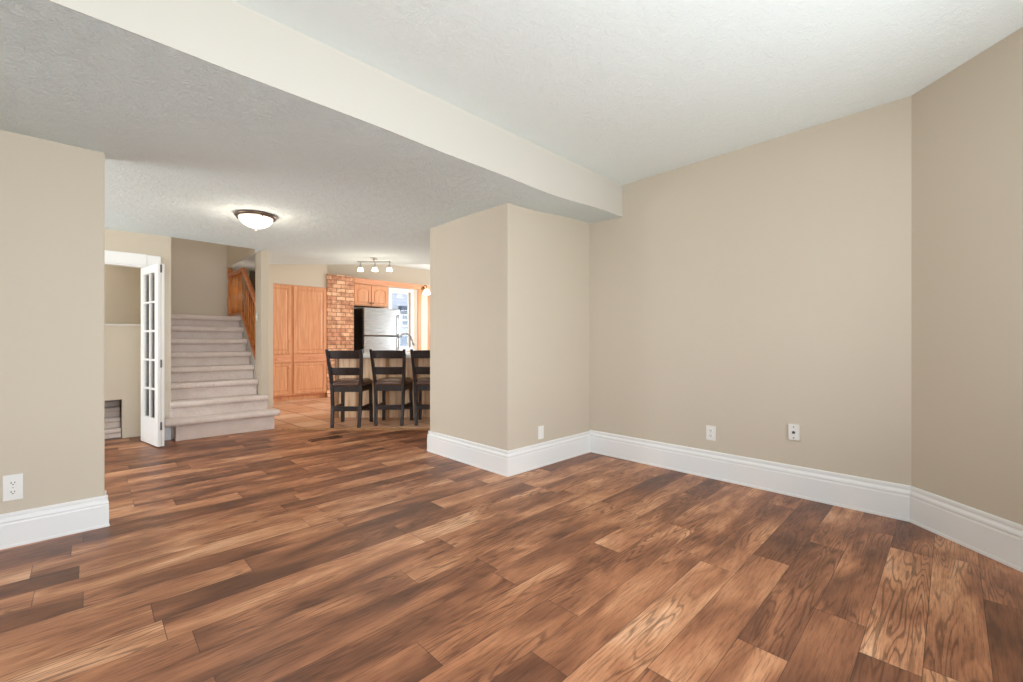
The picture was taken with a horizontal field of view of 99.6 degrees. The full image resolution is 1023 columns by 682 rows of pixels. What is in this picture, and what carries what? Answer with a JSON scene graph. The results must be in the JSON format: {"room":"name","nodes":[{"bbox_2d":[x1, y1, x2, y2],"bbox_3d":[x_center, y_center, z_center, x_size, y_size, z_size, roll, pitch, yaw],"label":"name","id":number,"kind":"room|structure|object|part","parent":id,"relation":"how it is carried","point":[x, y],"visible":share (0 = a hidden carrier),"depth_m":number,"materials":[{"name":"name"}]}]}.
{"room":"empty living room","nodes":[
{"label":"empty living room","id":0,"kind":"room"},
{"bbox_2d":[0,130,104,513],"bbox_3d":[-3.795,-0.075,1.783,3.078,2.650,0.120,0,0,-44],"label":"wall","id":1,"kind":"structure","parent":0,"point":[52,194],"depth_m":2.65,"materials":[{"name":"paint"}]},
{"bbox_2d":[3,473,22,501],"bbox_3d":[-2.930,0.855,2.539,0.080,0.150,0.010,0,0,-44],"label":"wall outlet","id":2,"kind":"object","parent":1,"relation":"attached to","point":[12,484],"visible":1,"depth_m":2.54,"materials":[{"name":"white plastic"}]},
{"bbox_2d":[9,480,16,485],"bbox_3d":[-2.928,0.828,2.538,0.033,0.033,0.003,0,0,-44],"label":"socket","id":3,"kind":"object","parent":2,"relation":"attached to","point":[11,482],"depth_m":2.54,"materials":[{"name":"white plastic"}]},
{"bbox_2d":[9,489,16,494],"bbox_3d":[-2.928,0.882,2.538,0.033,0.033,0.003,0,0,-44],"label":"socket","id":4,"kind":"object","parent":2,"relation":"attached to","point":[11,491],"depth_m":2.54,"materials":[{"name":"white plastic"}]},
{"bbox_2d":[0,495,109,549],"bbox_3d":[-3.736,1.100,1.740,3.102,0.200,0.024,0,0,-44],"label":"baseboard","id":5,"kind":"structure","parent":1,"relation":"attached to","point":[17,528],"depth_m":2.64,"materials":[{"name":"white paint"}]},
{"bbox_2d":[105,326,140,437],"bbox_3d":[-5.326,0.500,4.988,1.780,1.400,0.100,0,0,-44],"label":"wall","id":6,"kind":"structure","parent":0,"point":[122,343],"depth_m":5.40,"materials":[{"name":"paint"}]},
{"bbox_2d":[105,324,140,325],"bbox_3d":[-5.532,-0.212,5.198,1.780,0.025,0.730,0,0,-44],"label":"trim","id":7,"kind":"structure","parent":6,"relation":"on","point":[105,324],"depth_m":5.37,"materials":[{"name":"beige paint"}]},
{"bbox_2d":[105,265,140,429],"bbox_3d":[-5.823,-0.100,5.495,1.780,2.600,0.100,0,0,-44],"label":"wall","id":8,"kind":"structure","parent":0,"point":[122,284],"depth_m":5.91,"materials":[{"name":"paint"}]},
{"bbox_2d":[105,229,170,418],"bbox_3d":[-5.577,-0.075,4.068,3.733,2.650,0.120,0,0,-44],"label":"wall","id":9,"kind":"structure","parent":0,"point":[115,240],"depth_m":5.29,"materials":[{"name":"paint"}]},
{"bbox_2d":[105,263,146,267],"bbox_3d":[-4.829,0.147,4.803,1.270,2.105,0.120,0,0,-44],"label":"door frame","id":10,"kind":"structure","parent":9,"relation":"attached to","point":[111,264],"depth_m":5.04,"materials":[{"name":"white paint"}]},
{"bbox_2d":[105,250,160,265],"bbox_3d":[-4.777,0.077,4.748,1.437,2.245,0.030,0,0,-44],"label":"trim","id":11,"kind":"structure","parent":9,"relation":"attached to","point":[117,257],"depth_m":5.06,"materials":[{"name":"white paint"}]},
{"bbox_2d":[141,263,163,446],"bbox_3d":[-4.215,0.149,5.071,0.598,2.078,0.065,0,0,35],"label":"door","id":12,"kind":"structure","parent":9,"relation":"in","point":[152,276],"depth_m":5.01,"materials":[{"name":"white paint"}]},
{"bbox_3d":[-4.229,0.040,5.063,0.385,1.680,0.005,0,0,35],"label":"glass","id":13,"kind":"part","parent":12,"relation":"part of","materials":[{"name":"clear glass"}]},
{"bbox_2d":[164,427,170,439],"bbox_3d":[-4.229,1.100,5.289,0.098,0.200,0.024,0,0,-44],"label":"baseboard","id":14,"kind":"structure","parent":9,"relation":"attached to","point":[167,431],"depth_m":5.29,"materials":[{"name":"white paint"}]},
{"bbox_2d":[171,237,272,406],"bbox_3d":[-5.122,-0.875,7.386,1.870,4.250,0.120,0,0,-44],"label":"wall","id":15,"kind":"structure","parent":0,"point":[199,280],"depth_m":7.25,"materials":[{"name":"paint"}]},
{"bbox_2d":[249,271,254,316],"bbox_3d":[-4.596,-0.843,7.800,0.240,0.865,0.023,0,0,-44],"label":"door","id":16,"kind":"structure","parent":15,"relation":"in","point":[251,273],"depth_m":7.74,"materials":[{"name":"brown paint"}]},
{"bbox_2d":[227,245,268,408],"bbox_3d":[-4.173,-0.875,6.797,0.120,4.250,2.050,0,0,-44],"label":"wall","id":17,"kind":"structure","parent":0,"point":[262,256],"depth_m":6.09,"materials":[{"name":"paint"}]},
{"bbox_2d":[227,268,254,358],"bbox_3d":[-4.286,-0.507,6.884,0.088,1.537,1.728,0,0,-44],"label":"stair railing","id":18,"kind":"object","parent":17,"relation":"on","point":[233,291],"visible":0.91,"depth_m":6.81,"materials":[{"name":"brown wood"}]},
{"bbox_3d":[-4.860,-0.854,7.470,0.088,0.843,0.088,0,0,-44],"label":"newel post","id":19,"kind":"part","parent":18,"relation":"part of","materials":[{"name":"brown wood"}]},
{"bbox_3d":[-4.258,-0.838,6.856,0.073,0.680,1.648,0,0,-44],"label":"handrail","id":20,"kind":"part","parent":18,"relation":"part of","materials":[{"name":"brown wood"}]},
{"bbox_3d":[-4.258,-0.109,6.856,0.074,0.742,1.648,0,0,-44],"label":"rail","id":21,"kind":"part","parent":18,"relation":"part of","materials":[{"name":"brown wood"}]},
{"bbox_2d":[273,265,326,287],"bbox_3d":[-4.638,-1.584,9.071,1.280,0.832,0.548,0,0,-44],"label":"wall","id":22,"kind":"structure","parent":0,"point":[301,275],"depth_m":8.96,"materials":[{"name":"paint"}]},
{"bbox_2d":[0,0,619,270],"bbox_3d":[-3.541,-1.298,4.360,7.250,0.131,6.415,0,0,-44],"label":"ceiling","id":23,"kind":"structure","parent":0,"point":[188,142],"depth_m":2.90,"materials":[{"name":"white paint"}]},
{"bbox_2d":[234,210,276,230],"bbox_3d":[-2.532,-1.194,4.282,0.368,0.178,0.368,0,0,-44],"label":"ceiling light","id":24,"kind":"object","parent":23,"relation":"attached to","point":[255,219],"visible":0.96,"depth_m":4.19,"materials":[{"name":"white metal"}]},
{"bbox_3d":[-2.532,-1.177,4.282,0.292,0.098,0.292,0,0,-44],"label":"lamp shade","id":25,"kind":"part","parent":24,"relation":"part of","materials":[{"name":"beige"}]},
{"bbox_2d":[357,257,391,271],"bbox_3d":[-2.095,-1.191,6.620,0.534,0.213,0.116,0,0,0],"label":"track light","id":26,"kind":"object","parent":23,"relation":"attached to","point":[360,268],"visible":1,"depth_m":6.60,"materials":[{"name":"silver metal"}]},
{"bbox_2d":[48,0,621,216],"bbox_3d":[-1.370,-1.501,2.064,7.135,0.498,0.104,0,0,-44],"label":"beam","id":27,"kind":"structure","parent":0,"point":[230,35],"depth_m":2.39,"materials":[{"name":"beige paint"}]},
{"bbox_2d":[327,264,429,352],"bbox_3d":[-3.492,-0.375,10.666,5.150,3.250,0.120,0,0,-44],"label":"wall","id":28,"kind":"structure","parent":0,"point":[400,274],"depth_m":11.09,"materials":[{"name":"paint"}]},
{"bbox_2d":[354,284,387,307],"bbox_3d":[-3.435,-1.090,10.319,0.855,0.500,0.446,0,0,-44],"label":"upper cabinet","id":29,"kind":"object","parent":28,"relation":"attached to","point":[368,296],"visible":0.91,"depth_m":10.20,"materials":[{"name":"brown wood"}]},
{"bbox_3d":[-3.457,-1.090,10.041,0.404,0.470,0.019,0,0,-44],"label":"door","id":30,"kind":"part","parent":29,"relation":"part of","materials":[{"name":"brown wood"}]},
{"bbox_3d":[-3.157,-1.090,10.335,0.404,0.470,0.019,0,0,-44],"label":"door","id":31,"kind":"part","parent":29,"relation":"part of","materials":[{"name":"brown wood"}]},
{"bbox_2d":[354,278,429,290],"bbox_3d":[-2.756,-1.407,10.712,2.375,0.125,0.045,0,0,-44],"label":"valance","id":32,"kind":"object","parent":29,"relation":"on","point":[356,280],"visible":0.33,"depth_m":10.47,"materials":[{"name":"brown wood"}]},
{"bbox_2d":[421,285,429,294],"bbox_3d":[-2.187,-1.341,11.043,0.210,0.257,0.275,0,0,-44],"label":"wall sconce","id":33,"kind":"object","parent":32,"relation":"attached to","point":[426,291],"visible":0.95,"depth_m":10.99,"materials":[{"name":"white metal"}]},
{"bbox_3d":[-2.165,-1.279,11.019,0.210,0.132,0.210,0,0,-44],"label":"lamp shade","id":34,"kind":"part","parent":33,"relation":"part of","materials":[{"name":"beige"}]},
{"bbox_2d":[388,287,412,350],"bbox_3d":[-2.888,-0.575,11.214,0.720,1.610,0.093,0,0,-44],"label":"window","id":35,"kind":"structure","parent":28,"relation":"in","point":[409,319],"depth_m":11.38,"materials":[{"name":"white paint"}]},
{"bbox_3d":[-2.905,-0.575,11.231,0.560,1.450,0.045,0,0,-44],"label":"frame","id":36,"kind":"part","parent":35,"relation":"part of","materials":[{"name":"white paint"}]},
{"bbox_2d":[418,290,429,349],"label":"door","id":37,"kind":"structure","parent":28,"relation":"in","point":[423,300],"depth_m":11.71,"materials":[{"name":"brown wood"}]},
{"bbox_3d":[-2.136,-0.100,11.897,1.010,2.600,0.020,0,0,-44],"label":"casing","id":38,"kind":"part","parent":37,"relation":"part of","materials":[{"name":"brown wood"}]},
{"bbox_2d":[421,294,427,349],"bbox_3d":[-2.364,-0.175,11.729,0.200,2.270,0.003,0,0,-44],"label":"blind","id":39,"kind":"object","parent":28,"relation":"attached to","point":[424,298],"depth_m":11.73,"materials":[{"name":"beige fabric"}]},
{"bbox_2d":[396,265,429,269],"bbox_3d":[-1.651,-2.007,8.325,5.900,0.085,6.000,0,0,-44],"label":"ceiling","id":40,"kind":"structure","parent":0,"point":[426,267],"depth_m":11.24,"materials":[{"name":"white paint"}]},
{"bbox_2d":[430,203,589,450],"bbox_3d":[-0.019,-0.075,4.747,1.250,2.650,1.235,0,0,-44],"label":"wall column","id":41,"kind":"structure","parent":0,"point":[510,283],"depth_m":4.25,"materials":[{"name":"paint"}]},
{"bbox_2d":[428,431,507,476],"bbox_3d":[-0.466,1.087,4.292,0.024,0.225,1.259,0,0,-44],"label":"baseboard","id":42,"kind":"structure","parent":41,"relation":"attached to","point":[492,459],"depth_m":4.22,"materials":[{"name":"white paint"}]},
{"bbox_2d":[538,426,543,439],"bbox_3d":[0.284,0.875,4.174,0.080,0.125,0.006,0,0,-44],"label":"blank plate","id":43,"kind":"object","parent":41,"relation":"attached to","point":[540,428],"visible":1,"depth_m":4.17,"materials":[{"name":"white plastic"}]},
{"bbox_2d":[508,431,589,476],"bbox_3d":[0.413,1.087,4.289,1.274,0.225,0.024,0,0,-44],"label":"baseboard","id":44,"kind":"structure","parent":41,"relation":"attached to","point":[524,459],"depth_m":4.21,"materials":[{"name":"white paint"}]},
{"bbox_2d":[0,397,1022,681],"bbox_3d":[-1.492,1.248,4.735,10.700,0.103,11.350,0,0,-44],"label":"floor","id":45,"kind":"structure","parent":0,"point":[271,555],"depth_m":2.18,"materials":[{"name":"laminate"}]},
{"bbox_2d":[105,400,120,438],"bbox_3d":[-5.256,0.960,5.434,0.495,0.480,0.520,0,0,-44],"label":"carpeted steps","id":46,"kind":"structure","parent":45,"relation":"on","point":[112,407],"depth_m":5.49,"materials":[{"name":"carpet"}]},
{"bbox_2d":[164,314,279,440],"bbox_3d":[-4.440,0.400,6.345,1.245,1.599,2.313,0,0,-44],"label":"staircase","id":47,"kind":"structure","parent":45,"relation":"on","point":[214,387],"depth_m":5.88,"materials":[{"name":"carpet"}]},
{"bbox_2d":[273,283,291,401],"bbox_3d":[-4.861,0.015,8.798,0.569,2.361,0.609,0,0,-44],"label":"pantry cabinet","id":48,"kind":"object","parent":45,"relation":"on","point":[282,293],"visible":0.52,"depth_m":8.67,"materials":[{"name":"brown wood"}]},
{"bbox_3d":[-4.675,0.338,8.608,0.519,0.155,0.019,0,0,-44],"label":"drawer","id":49,"kind":"part","parent":48,"relation":"part of","materials":[{"name":"brown wood"}]},
{"bbox_3d":[-4.675,0.745,8.608,0.519,0.630,0.019,0,0,-44],"label":"door","id":50,"kind":"part","parent":48,"relation":"part of","materials":[{"name":"brown wood"}]},
{"bbox_3d":[-4.675,-0.453,8.608,0.519,1.375,0.019,0,0,-44],"label":"door","id":51,"kind":"part","parent":48,"relation":"part of","materials":[{"name":"brown wood"}]},
{"bbox_2d":[291,285,326,399],"bbox_3d":[-4.408,0.015,9.243,0.701,2.361,0.609,0,0,-44],"label":"pantry cabinet","id":52,"kind":"object","parent":45,"relation":"on","point":[309,304],"visible":0.95,"depth_m":9.04,"materials":[{"name":"brown wood"}]},
{"bbox_3d":[-4.222,0.338,9.053,0.651,0.155,0.019,0,0,-44],"label":"drawer","id":53,"kind":"part","parent":52,"relation":"part of","materials":[{"name":"brown wood"}]},
{"bbox_3d":[-4.222,0.745,9.053,0.651,0.630,0.019,0,0,-44],"label":"door","id":54,"kind":"part","parent":52,"relation":"part of","materials":[{"name":"brown wood"}]},
{"bbox_3d":[-4.222,-0.453,9.053,0.651,1.375,0.019,0,0,-44],"label":"door","id":55,"kind":"part","parent":52,"relation":"part of","materials":[{"name":"brown wood"}]},
{"bbox_2d":[308,435,342,441],"bbox_3d":[-2.305,1.196,5.359,0.380,0.008,0.132,0,0,-44],"label":"floor vent","id":56,"kind":"object","parent":45,"relation":"in","point":[335,436],"visible":1,"depth_m":5.35,"materials":[{"name":"brown metal"}]},
{"bbox_2d":[311,436,339,440],"bbox_3d":[-2.304,1.196,5.360,0.341,0.004,0.100,0,0,-44],"label":"grille","id":57,"kind":"object","parent":56,"relation":"attached to","point":[330,437],"depth_m":5.35,"materials":[{"name":"brown metal"}]},
{"bbox_2d":[325,274,353,397],"bbox_3d":[-3.959,-0.135,9.716,0.592,2.670,0.578,0,0,-44],"label":"brick pillar","id":58,"kind":"structure","parent":45,"relation":"on","point":[340,288],"depth_m":9.49,"materials":[{"name":"brown brick"}]},
{"bbox_2d":[325,349,372,427],"bbox_3d":[-2.315,0.649,6.223,0.517,1.094,0.547,0,0,0],"label":"bar stool","id":59,"kind":"object","parent":45,"relation":"on","point":[360,384],"visible":1,"depth_m":6.03,"materials":[{"name":"brown wood"}]},
{"bbox_3d":[-2.526,0.649,6.021,0.094,1.094,0.127,0,0,0],"label":"leg","id":60,"kind":"part","parent":59,"relation":"part of","materials":[{"name":"brown wood"}]},
{"bbox_3d":[-2.525,0.905,6.465,0.054,0.581,0.064,0,0,0],"label":"leg","id":61,"kind":"part","parent":59,"relation":"part of","materials":[{"name":"brown wood"}]},
{"bbox_3d":[-2.315,0.661,6.258,0.436,0.078,0.421,0,0,0],"label":"seat frame","id":62,"kind":"part","parent":59,"relation":"part of","materials":[{"name":"brown wood"}]},
{"bbox_3d":[-2.315,0.575,6.258,0.460,0.091,0.464,0,0,0],"label":"seat","id":63,"kind":"part","parent":59,"relation":"part of","materials":[{"name":"brown leather"}]},
{"bbox_3d":[-2.103,0.649,6.021,0.094,1.094,0.127,0,0,0],"label":"leg","id":64,"kind":"part","parent":59,"relation":"part of","materials":[{"name":"brown wood"}]},
{"bbox_3d":[-2.105,0.905,6.465,0.054,0.581,0.064,0,0,0],"label":"leg","id":65,"kind":"part","parent":59,"relation":"part of","materials":[{"name":"brown wood"}]},
{"bbox_2d":[281,428,429,429],"bbox_3d":[-1.579,1.193,5.930,3.152,0.014,0.060,0,0,0],"label":"trim","id":66,"kind":"structure","parent":45,"relation":"on","point":[282,428],"depth_m":5.90,"materials":[{"name":"brown wood"}]},
{"bbox_2d":[354,308,399,352],"bbox_3d":[-3.226,0.208,10.302,0.910,1.976,0.753,0,0,-44],"label":"refrigerator","id":67,"kind":"object","parent":45,"relation":"on","point":[374,328],"visible":0.6,"depth_m":10.02,"materials":[{"name":"silver metal"}]},
{"bbox_3d":[-3.032,0.501,10.104,0.910,1.258,0.075,0,0,-44],"label":"fridge door","id":68,"kind":"part","parent":67,"relation":"part of","materials":[{"name":"silver metal"}]},
{"bbox_3d":[-3.032,-0.466,10.104,0.910,0.628,0.075,0,0,-44],"label":"freezer door","id":69,"kind":"part","parent":67,"relation":"part of","materials":[{"name":"silver metal"}]},
{"bbox_2d":[335,358,429,417],"bbox_3d":[-1.659,0.721,7.129,2.262,0.951,0.622,0,0,0],"label":"base cabinet","id":70,"kind":"object","parent":45,"relation":"on","point":[392,397],"visible":0.18,"depth_m":6.83,"materials":[{"name":"brown wood"}]},
{"bbox_2d":[363,353,410,357],"bbox_3d":[-1.685,0.215,7.040,2.270,0.055,0.920,0,0,0],"label":"countertop","id":71,"kind":"structure","parent":70,"relation":"on","point":[365,355],"depth_m":6.58,"materials":[{"name":"white stone"}]},
{"bbox_2d":[397,333,414,349],"bbox_3d":[-1.780,0.016,7.258,0.300,0.344,0.104,0,0,0],"label":"kitchen faucet","id":72,"kind":"object","parent":71,"relation":"on","point":[411,338],"visible":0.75,"depth_m":7.27,"materials":[{"name":"silver metal"}]},
{"bbox_3d":[-1.803,0.016,7.280,0.223,0.344,0.028,0,0,0],"label":"spout","id":73,"kind":"part","parent":72,"relation":"part of","materials":[{"name":"silver metal"}]},
{"bbox_2d":[369,349,412,425],"bbox_3d":[-1.748,0.649,6.363,0.517,1.094,0.547,0,0,1],"label":"bar stool","id":74,"kind":"object","parent":45,"relation":"on","point":[403,383],"visible":1,"depth_m":6.17,"materials":[{"name":"brown wood"}]},
{"bbox_3d":[-1.964,0.649,6.166,0.094,1.094,0.127,0,0,1],"label":"leg","id":75,"kind":"part","parent":74,"relation":"part of","materials":[{"name":"brown wood"}]},
{"bbox_3d":[-1.953,0.905,6.609,0.054,0.581,0.064,0,0,1],"label":"leg","id":76,"kind":"part","parent":74,"relation":"part of","materials":[{"name":"brown wood"}]},
{"bbox_3d":[-1.747,0.661,6.399,0.436,0.078,0.421,0,0,1],"label":"seat frame","id":77,"kind":"part","parent":74,"relation":"part of","materials":[{"name":"brown wood"}]},
{"bbox_3d":[-1.747,0.575,6.398,0.460,0.091,0.464,0,0,1],"label":"seat","id":78,"kind":"part","parent":74,"relation":"part of","materials":[{"name":"brown leather"}]},
{"bbox_3d":[-1.540,0.649,6.157,0.094,1.094,0.127,0,0,1],"label":"leg","id":79,"kind":"part","parent":74,"relation":"part of","materials":[{"name":"brown wood"}]},
{"bbox_3d":[-1.533,0.905,6.601,0.054,0.581,0.064,0,0,1],"label":"leg","id":80,"kind":"part","parent":74,"relation":"part of","materials":[{"name":"brown wood"}]},
{"bbox_2d":[410,349,429,425],"bbox_3d":[-1.186,0.649,6.393,0.517,1.094,0.547,0,0,-1],"label":"bar stool","id":81,"kind":"object","parent":45,"relation":"on","point":[421,384],"visible":0.44,"depth_m":6.20,"materials":[{"name":"brown wood"}]},
{"bbox_3d":[-1.394,0.649,6.187,0.094,1.094,0.127,0,0,-1],"label":"leg","id":82,"kind":"part","parent":81,"relation":"part of","materials":[{"name":"brown wood"}]},
{"bbox_3d":[-1.401,0.905,6.631,0.054,0.581,0.064,0,0,-1],"label":"leg","id":83,"kind":"part","parent":81,"relation":"part of","materials":[{"name":"brown wood"}]},
{"bbox_3d":[-1.187,0.661,6.428,0.436,0.078,0.421,0,0,-1],"label":"seat frame","id":84,"kind":"part","parent":81,"relation":"part of","materials":[{"name":"brown wood"}]},
{"bbox_3d":[-1.187,0.575,6.428,0.460,0.091,0.464,0,0,-1],"label":"seat","id":85,"kind":"part","parent":81,"relation":"part of","materials":[{"name":"brown leather"}]},
{"bbox_2d":[233,0,1022,184],"bbox_3d":[-0.022,-1.702,0.773,7.250,0.175,3.635,0,0,-44],"label":"ceiling","id":86,"kind":"structure","parent":0,"point":[623,91],"depth_m":2.48,"materials":[{"name":"white paint"}]},
{"bbox_2d":[590,96,910,485],"bbox_3d":[1.378,-0.250,4.300,0.120,3.000,3.830,0,0,-44],"label":"wall","id":87,"kind":"structure","parent":0,"point":[749,293],"depth_m":3.49,"materials":[{"name":"paint"}]},
{"bbox_2d":[706,425,715,440],"bbox_3d":[1.761,0.804,3.817,0.010,0.128,0.082,0,0,-44],"label":"wall outlet","id":88,"kind":"object","parent":87,"relation":"attached to","point":[710,430],"visible":1,"depth_m":3.81,"materials":[{"name":"white plastic"}]},
{"bbox_2d":[590,430,910,521],"bbox_3d":[1.759,1.081,3.808,0.024,0.238,2.595,0,0,-44],"label":"baseboard","id":89,"kind":"structure","parent":87,"relation":"attached to","point":[877,497],"depth_m":3.48,"materials":[{"name":"white paint"}]},
{"bbox_2d":[788,424,799,440],"bbox_3d":[2.195,0.702,3.358,0.032,0.120,0.072,0,0,-44],"label":"outlet","id":90,"kind":"object","parent":87,"relation":"attached to","point":[793,430],"visible":1,"depth_m":3.35,"materials":[{"name":"white plastic"}]},
{"bbox_2d":[911,27,1022,524],"bbox_3d":[2.747,-0.250,2.040,0.121,3.000,1.869,0,0,-1],"label":"wall","id":91,"kind":"structure","parent":0,"point":[967,124],"depth_m":2.54,"materials":[{"name":"paint"}]},
{"bbox_2d":[909,486,1022,572],"bbox_3d":[2.675,1.081,1.998,0.024,0.238,1.785,0,0,-1],"label":"baseboard","id":92,"kind":"structure","parent":91,"relation":"attached to","point":[999,539],"depth_m":2.51,"materials":[{"name":"white paint"}]},
{"label":"outside","id":93,"kind":"structure","parent":0,"visible":0},
{"bbox_3d":[-0.576,1.550,13.441,42.000,0.100,48.000,0,0,-44],"label":"ground","id":94,"kind":"structure","parent":93,"visible":0},
{"bbox_2d":[392,293,406,345],"bbox_3d":[-5.464,-2.250,19.853,8.600,7.500,5.000,0,0,-44],"label":"house","id":95,"kind":"structure","parent":94,"relation":"on","point":[399,301],"depth_m":17.90,"materials":[{"name":"white"}]},
{"bbox_3d":[-4.456,0.325,18.019,0.370,1.150,0.030,0,0,-44],"label":"basement door","id":96,"kind":"part","parent":95,"relation":"part of","materials":[{"name":"blue glass"}]},
{"bbox_3d":[-4.438,-0.900,18.036,0.320,0.400,0.010,0,0,-44],"label":"pane","id":97,"kind":"part","parent":95,"relation":"part of","materials":[{"name":"blue"}]}
]}

